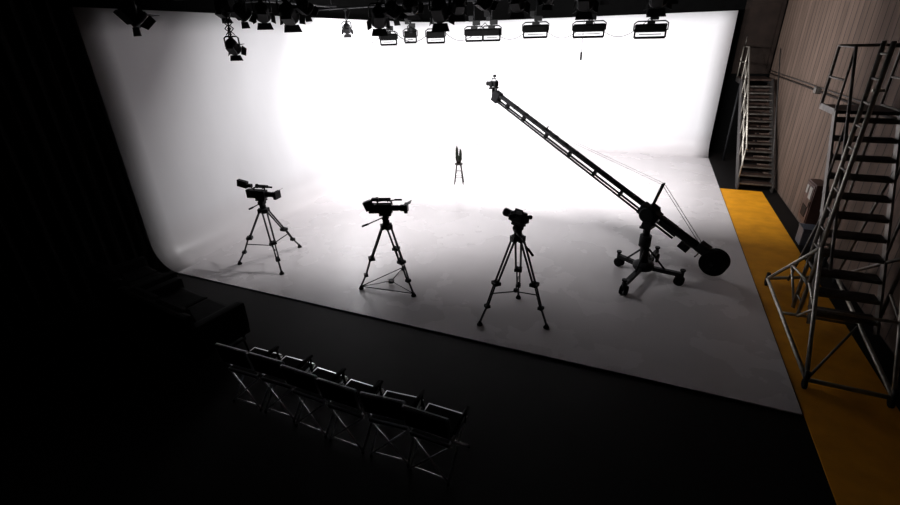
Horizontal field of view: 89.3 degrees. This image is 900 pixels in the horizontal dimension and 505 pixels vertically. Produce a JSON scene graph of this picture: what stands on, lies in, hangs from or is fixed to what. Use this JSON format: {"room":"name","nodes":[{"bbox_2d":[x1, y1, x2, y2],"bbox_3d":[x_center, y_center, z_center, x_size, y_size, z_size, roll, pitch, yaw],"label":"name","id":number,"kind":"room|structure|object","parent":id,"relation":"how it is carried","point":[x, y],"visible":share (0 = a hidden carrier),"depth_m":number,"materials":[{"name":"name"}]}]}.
{"room":"studio","nodes":[
{"label":"studio","id":0,"kind":"room"},
{"bbox_2d":[64,0,422,255],"bbox_3d":[-5.484,-3.505,10.507,0.100,5.700,22.600,9,27,21],"label":"wall","id":1,"kind":"structure","parent":0,"point":[201,6],"depth_m":9.83,"materials":[{"name":"paint"}]},
{"bbox_2d":[0,152,899,504],"bbox_3d":[0.713,0.078,9.335,13.400,0.108,22.600,9,27,21],"label":"floor","id":2,"kind":"structure","parent":0,"point":[95,410],"depth_m":5.24,"materials":[{"name":"black"}]},
{"bbox_2d":[116,277,249,363],"bbox_3d":[-3.946,0.896,6.776,1.720,0.822,0.880,13,29,28],"label":"sofa","id":3,"kind":"object","parent":2,"relation":"on","point":[188,322],"visible":1,"depth_m":6.44,"materials":[{"name":"black leather"}]},
{"bbox_2d":[214,337,282,411],"bbox_3d":[-2.392,1.381,5.585,0.560,0.879,0.556,8,27,20],"label":"folding chair","id":4,"kind":"object","parent":2,"relation":"on","point":[238,360],"visible":0.71,"depth_m":5.39,"materials":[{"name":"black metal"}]},
{"bbox_2d":[247,345,314,422],"bbox_3d":[-1.929,1.451,5.410,0.560,0.879,0.556,8,27,20],"label":"folding chair","id":5,"kind":"object","parent":2,"relation":"on","point":[268,367],"visible":0.68,"depth_m":5.24,"materials":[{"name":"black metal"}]},
{"bbox_2d":[279,356,347,438],"bbox_3d":[-1.487,1.541,5.192,0.560,0.879,0.556,10,27,23],"label":"folding chair","id":6,"kind":"object","parent":2,"relation":"on","point":[304,384],"visible":0.71,"depth_m":5.01,"materials":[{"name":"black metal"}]},
{"bbox_2d":[316,368,383,453],"bbox_3d":[-1.038,1.625,4.986,0.560,0.879,0.556,9,27,22],"label":"folding chair","id":7,"kind":"object","parent":2,"relation":"on","point":[341,398],"visible":0.86,"depth_m":4.79,"materials":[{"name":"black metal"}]},
{"bbox_2d":[359,380,424,466],"bbox_3d":[-0.571,1.694,4.812,0.560,0.879,0.556,7,26,17],"label":"folding chair","id":8,"kind":"object","parent":2,"relation":"on","point":[385,409],"visible":0.76,"depth_m":4.61,"materials":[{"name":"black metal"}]},
{"bbox_2d":[67,7,801,415],"bbox_3d":[1.632,-3.695,11.805,10.780,4.600,13.530,9,27,21],"label":"cyclorama","id":9,"kind":"object","parent":2,"relation":"on","point":[334,123],"visible":0.93,"depth_m":10.52,"materials":[{"name":"white paint"}]},
{"bbox_2d":[237,179,301,274],"bbox_3d":[-3.518,-0.656,9.002,1.200,1.682,1.220,9,27,21],"label":"camera tripod","id":10,"kind":"object","parent":9,"relation":"on","point":[260,195],"visible":1,"depth_m":8.66,"materials":[{"name":"black metal"}]},
{"bbox_2d":[359,197,415,296],"bbox_3d":[-0.974,-0.206,7.964,1.111,1.625,1.010,9,27,21],"label":"camera tripod","id":11,"kind":"object","parent":9,"relation":"on","point":[385,210],"visible":1,"depth_m":7.70,"materials":[{"name":"black metal"}]},
{"bbox_2d":[454,163,463,184],"bbox_3d":[0.269,-2.383,13.729,0.298,0.623,0.297,1,25,6],"label":"bar stool","id":12,"kind":"object","parent":9,"relation":"on","point":[456,164],"visible":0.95,"depth_m":13.66,"materials":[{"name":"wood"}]},
{"bbox_2d":[455,146,461,163],"bbox_3d":[0.257,-2.897,13.488,0.233,0.510,0.180,4,26,11],"label":"potted cactus","id":13,"kind":"object","parent":12,"relation":"on","point":[458,157],"visible":1,"depth_m":13.47,"materials":[{"name":"plant"}]},
{"bbox_2d":[477,208,548,329],"bbox_3d":[0.851,0.214,6.773,0.992,1.787,1.023,-9,26,-16],"label":"camera tripod","id":14,"kind":"object","parent":9,"relation":"on","point":[519,219],"visible":1,"depth_m":6.68,"materials":[{"name":"black metal"}]},
{"bbox_2d":[486,74,730,295],"bbox_3d":[2.770,-1.457,8.422,1.704,3.319,4.868,-17,29,-29],"label":"crane","id":15,"kind":"object","parent":9,"relation":"on","point":[712,261],"visible":1,"depth_m":7.92,"materials":[{"name":"black metal"}]},
{"bbox_2d":[401,392,469,485],"bbox_3d":[-0.123,1.777,4.611,0.560,0.879,0.556,9,27,22],"label":"folding chair","id":16,"kind":"object","parent":2,"relation":"on","point":[435,424],"visible":1,"depth_m":4.43,"materials":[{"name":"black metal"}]},
{"bbox_2d":[722,46,780,192],"bbox_3d":[9.255,-4.246,13.759,0.890,3.572,4.730,9,27,21],"label":"metal staircase","id":17,"kind":"structure","parent":2,"relation":"on","point":[746,97],"depth_m":13.48,"materials":[{"name":"metal"}]},
{"bbox_2d":[795,223,816,246],"bbox_3d":[7.321,-0.358,9.350,0.280,0.365,0.360,9,27,21],"label":"waste bin","id":18,"kind":"object","parent":2,"relation":"on","point":[804,231],"visible":0.74,"depth_m":9.26,"materials":[{"name":"grey metal"}]},
{"bbox_2d":[764,41,899,408],"bbox_3d":[5.587,-0.772,6.205,1.218,3.850,4.070,9,27,21],"label":"staircase","id":19,"kind":"structure","parent":2,"relation":"on","point":[812,282],"depth_m":6.52,"materials":[{"name":"metal"}]},
{"bbox_2d":[422,0,788,152],"bbox_3d":[5.007,-7.038,17.452,13.400,5.700,0.100,9,27,21],"label":"wall","id":20,"kind":"structure","parent":0,"point":[561,8],"depth_m":16.14,"materials":[{"name":"paint"}]},
{"bbox_2d":[731,0,786,73],"bbox_3d":[10.094,-7.085,14.903,1.100,2.300,0.100,9,27,21],"label":"door","id":21,"kind":"structure","parent":20,"relation":"in","point":[762,19],"depth_m":14.88,"materials":[{"name":"wood"}]},
{"bbox_2d":[751,0,899,354],"bbox_3d":[6.402,-1.642,5.852,0.100,5.700,22.400,9,27,21],"label":"wall","id":22,"kind":"structure","parent":0,"point":[812,31],"depth_m":9.58,"materials":[{"name":"brown wood"}]},
{"bbox_2d":[798,179,828,224],"bbox_3d":[7.556,-1.059,9.518,0.240,0.840,0.560,9,27,21],"label":"upper cabinet","id":23,"kind":"object","parent":22,"relation":"attached to","point":[809,211],"visible":0.9,"depth_m":9.37,"materials":[{"name":"wood"}]},
{"bbox_2d":[769,70,896,118],"bbox_3d":[6.308,-1.558,5.936,0.100,0.142,22.200,9,27,21],"label":"trim","id":24,"kind":"structure","parent":22,"relation":"attached to","point":[816,90],"depth_m":10.34,"materials":[{"name":"metal"}]},
{"bbox_3d":[0.573,-5.170,6.877,13.400,0.100,22.600,9,27,21],"label":"ceiling","id":25,"kind":"structure","parent":0,"visible":0},
{"bbox_2d":[0,0,153,337],"bbox_3d":[-7.550,-0.625,4.525,0.152,5.640,8.100,9,27,21],"label":"stage curtain","id":26,"kind":"object","parent":25,"relation":"hanging from","point":[66,205],"visible":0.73,"depth_m":7.25,"materials":[{"name":"black fabric"}]},
{"bbox_2d":[174,0,476,9],"bbox_3d":[0.157,-4.856,7.463,10.100,0.944,6.000,9,27,21],"label":"grid","id":27,"kind":"object","parent":25,"relation":"hanging from","point":[333,7],"visible":0.54,"depth_m":11.15,"materials":[{"name":"black metal"}]},
{"bbox_2d":[113,0,159,36],"bbox_3d":[-4.817,-3.649,6.990,0.426,0.599,0.550,17,31,35],"label":"spotlight","id":28,"kind":"object","parent":27,"relation":"hanging from","point":[129,12],"visible":1,"depth_m":6.91,"materials":[{"name":"black metal"}]},
{"bbox_2d":[214,1,234,22],"bbox_3d":[-4.004,-4.272,8.043,0.302,0.402,0.357,3,25,9],"label":"spotlight","id":29,"kind":"object","parent":27,"relation":"hanging from","point":[219,9],"visible":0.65,"depth_m":7.92,"materials":[{"name":"black metal"}]},
{"bbox_2d":[213,0,246,60],"bbox_3d":[-3.926,-3.982,8.149,0.369,1.022,0.422,-1,25,0],"label":"spotlight","id":30,"kind":"object","parent":27,"relation":"hanging from","point":[234,49],"visible":0.94,"depth_m":8.11,"materials":[{"name":"black metal"}]},
{"bbox_2d":[230,0,256,28],"bbox_3d":[-3.570,-4.162,7.899,0.352,0.501,0.454,16,30,33],"label":"spotlight","id":31,"kind":"object","parent":27,"relation":"hanging from","point":[240,11],"visible":0.98,"depth_m":7.80,"materials":[{"name":"black metal"}]},
{"bbox_2d":[250,0,275,29],"bbox_3d":[-3.192,-4.086,7.753,0.377,0.533,0.477,-9,26,-15],"label":"spotlight","id":32,"kind":"object","parent":27,"relation":"hanging from","point":[262,13],"visible":1,"depth_m":7.70,"materials":[{"name":"black metal"}]},
{"bbox_2d":[276,0,305,32],"bbox_3d":[-2.674,-3.985,7.573,0.426,0.588,0.506,-3,25,-3],"label":"spotlight","id":33,"kind":"object","parent":27,"relation":"hanging from","point":[289,16],"visible":0.98,"depth_m":7.50,"materials":[{"name":"black metal"}]},
{"bbox_2d":[294,0,318,21],"bbox_3d":[-2.325,-3.991,7.392,0.385,0.440,0.302,-23,33,-38],"label":"spotlight","id":34,"kind":"object","parent":27,"relation":"hanging from","point":[304,7],"visible":1,"depth_m":7.35,"materials":[{"name":"black metal"}]},
{"bbox_2d":[341,9,352,37],"bbox_3d":[-2.660,-5.876,11.695,0.302,0.660,0.385,-6,25,-9],"label":"spotlight","id":35,"kind":"object","parent":27,"relation":"hanging from","point":[346,28],"visible":1,"depth_m":11.66,"materials":[{"name":"black metal"}]},
{"bbox_2d":[367,0,390,35],"bbox_3d":[-1.293,-4.279,8.226,0.426,0.676,0.548,-6,26,-10],"label":"spotlight","id":36,"kind":"object","parent":27,"relation":"hanging from","point":[377,19],"visible":0.94,"depth_m":8.16,"materials":[{"name":"black metal"}]},
{"bbox_2d":[379,7,397,45],"bbox_3d":[-1.548,-5.597,11.281,0.486,0.869,0.226,-9,26,-15],"label":"light","id":37,"kind":"object","parent":27,"relation":"hanging from","point":[391,36],"visible":0.63,"depth_m":11.32,"materials":[{"name":"black metal"}]},
{"bbox_2d":[382,0,405,25],"bbox_3d":[-0.974,-4.299,8.059,0.442,0.513,0.352,-16,29,-27],"label":"spotlight","id":38,"kind":"object","parent":27,"relation":"hanging from","point":[392,10],"visible":0.96,"depth_m":7.99,"materials":[{"name":"black metal"}]},
{"bbox_2d":[403,19,417,43],"bbox_3d":[-0.976,-5.525,11.049,0.365,0.829,0.226,-4,25,-6],"label":"light","id":39,"kind":"object","parent":27,"relation":"hanging from","point":[406,34],"visible":0.8,"depth_m":11.06,"materials":[{"name":"black metal"}]},
{"bbox_2d":[407,20,415,32],"bbox_3d":[-0.931,-5.599,11.018,0.244,0.672,0.236,2,25,7],"label":"spotlight","id":40,"kind":"object","parent":27,"relation":"hanging from","point":[410,29],"visible":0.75,"depth_m":11.02,"materials":[{"name":"black metal"}]},
{"bbox_2d":[402,0,423,19],"bbox_3d":[-0.693,-4.297,7.940,0.353,0.430,0.397,9,27,21],"label":"spotlight","id":41,"kind":"object","parent":27,"relation":"hanging from","point":[411,7],"visible":1,"depth_m":7.88,"materials":[{"name":"black metal"}]},
{"bbox_2d":[425,21,445,43],"bbox_3d":[-0.348,-5.418,10.808,0.504,0.849,0.226,0,25,3],"label":"light","id":42,"kind":"object","parent":27,"relation":"hanging from","point":[429,34],"visible":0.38,"depth_m":10.84,"materials":[{"name":"black metal"}]},
{"bbox_2d":[429,0,454,31],"bbox_3d":[-0.166,-4.125,7.787,0.451,0.637,0.583,4,26,13],"label":"spotlight","id":43,"kind":"object","parent":27,"relation":"hanging from","point":[439,9],"visible":0.96,"depth_m":7.70,"materials":[{"name":"black metal"}]},
{"bbox_2d":[447,0,466,21],"bbox_3d":[0.135,-4.135,7.621,0.352,0.494,0.444,-6,25,-9],"label":"spotlight","id":44,"kind":"object","parent":27,"relation":"hanging from","point":[457,7],"visible":0.98,"depth_m":7.60,"materials":[{"name":"black metal"}]},
{"bbox_2d":[464,1,482,41],"bbox_3d":[0.557,-5.286,10.450,0.485,0.829,0.226,7,26,17],"label":"light","id":45,"kind":"object","parent":27,"relation":"hanging from","point":[474,31],"visible":0.93,"depth_m":10.45,"materials":[{"name":"black metal"}]},
{"bbox_2d":[475,0,497,16],"bbox_3d":[0.588,-4.087,7.423,0.377,0.435,0.302,-13,27,-23],"label":"spotlight","id":46,"kind":"object","parent":27,"relation":"hanging from","point":[484,5],"visible":1,"depth_m":7.38,"materials":[{"name":"black metal"}]},
{"bbox_2d":[482,10,501,41],"bbox_3d":[0.945,-5.225,10.298,0.486,0.829,0.225,9,27,21],"label":"light","id":47,"kind":"object","parent":27,"relation":"hanging from","point":[491,30],"visible":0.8,"depth_m":10.31,"materials":[{"name":"black metal"}]},
{"bbox_2d":[508,0,529,19],"bbox_3d":[1.073,-3.991,7.262,0.356,0.495,0.454,9,27,21],"label":"spotlight","id":48,"kind":"object","parent":27,"relation":"hanging from","point":[516,6],"visible":1,"depth_m":7.29,"materials":[{"name":"black metal"}]},
{"bbox_2d":[522,0,549,38],"bbox_3d":[1.875,-5.097,9.925,0.606,0.789,0.225,9,27,21],"label":"light","id":49,"kind":"object","parent":27,"relation":"hanging from","point":[535,27],"visible":1,"depth_m":9.92,"materials":[{"name":"black metal"}]},
{"bbox_2d":[538,0,553,9],"bbox_3d":[1.522,-3.966,7.048,0.256,0.381,0.325,-7,26,-12],"label":"spotlight","id":50,"kind":"object","parent":27,"relation":"hanging from","point":[547,6],"visible":1,"depth_m":7.10,"materials":[{"name":"black metal"}]},
{"bbox_2d":[572,0,598,19],"bbox_3d":[2.045,-3.821,6.892,0.379,0.535,0.484,9,27,21],"label":"spotlight","id":51,"kind":"object","parent":27,"relation":"hanging from","point":[583,6],"visible":1,"depth_m":6.94,"materials":[{"name":"black metal"}]},
{"bbox_2d":[572,10,606,38],"bbox_3d":[2.925,-4.923,9.518,0.706,0.809,0.225,9,27,21],"label":"light","id":52,"kind":"object","parent":27,"relation":"hanging from","point":[589,26],"visible":0.8,"depth_m":9.54,"materials":[{"name":"black metal"}]},
{"bbox_2d":[351,18,649,42],"bbox_3d":[0.744,-5.127,10.574,7.268,0.371,0.014,9,27,21],"label":"power cable","id":53,"kind":"object","parent":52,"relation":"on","point":[649,18],"visible":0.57,"depth_m":10.47,"materials":[{"name":"rubber"}]},
{"bbox_2d":[633,8,668,38],"bbox_3d":[4.041,-4.731,9.090,0.665,0.849,0.226,10,28,24],"label":"light","id":54,"kind":"object","parent":27,"relation":"hanging from","point":[651,26],"visible":0.87,"depth_m":9.12,"materials":[{"name":"black metal"}]},
{"bbox_2d":[643,0,671,16],"bbox_3d":[2.998,-3.672,6.520,0.381,0.535,0.490,9,27,21],"label":"spotlight","id":55,"kind":"object","parent":27,"relation":"hanging from","point":[658,11],"visible":0.98,"depth_m":6.58,"materials":[{"name":"black metal"}]}
]}

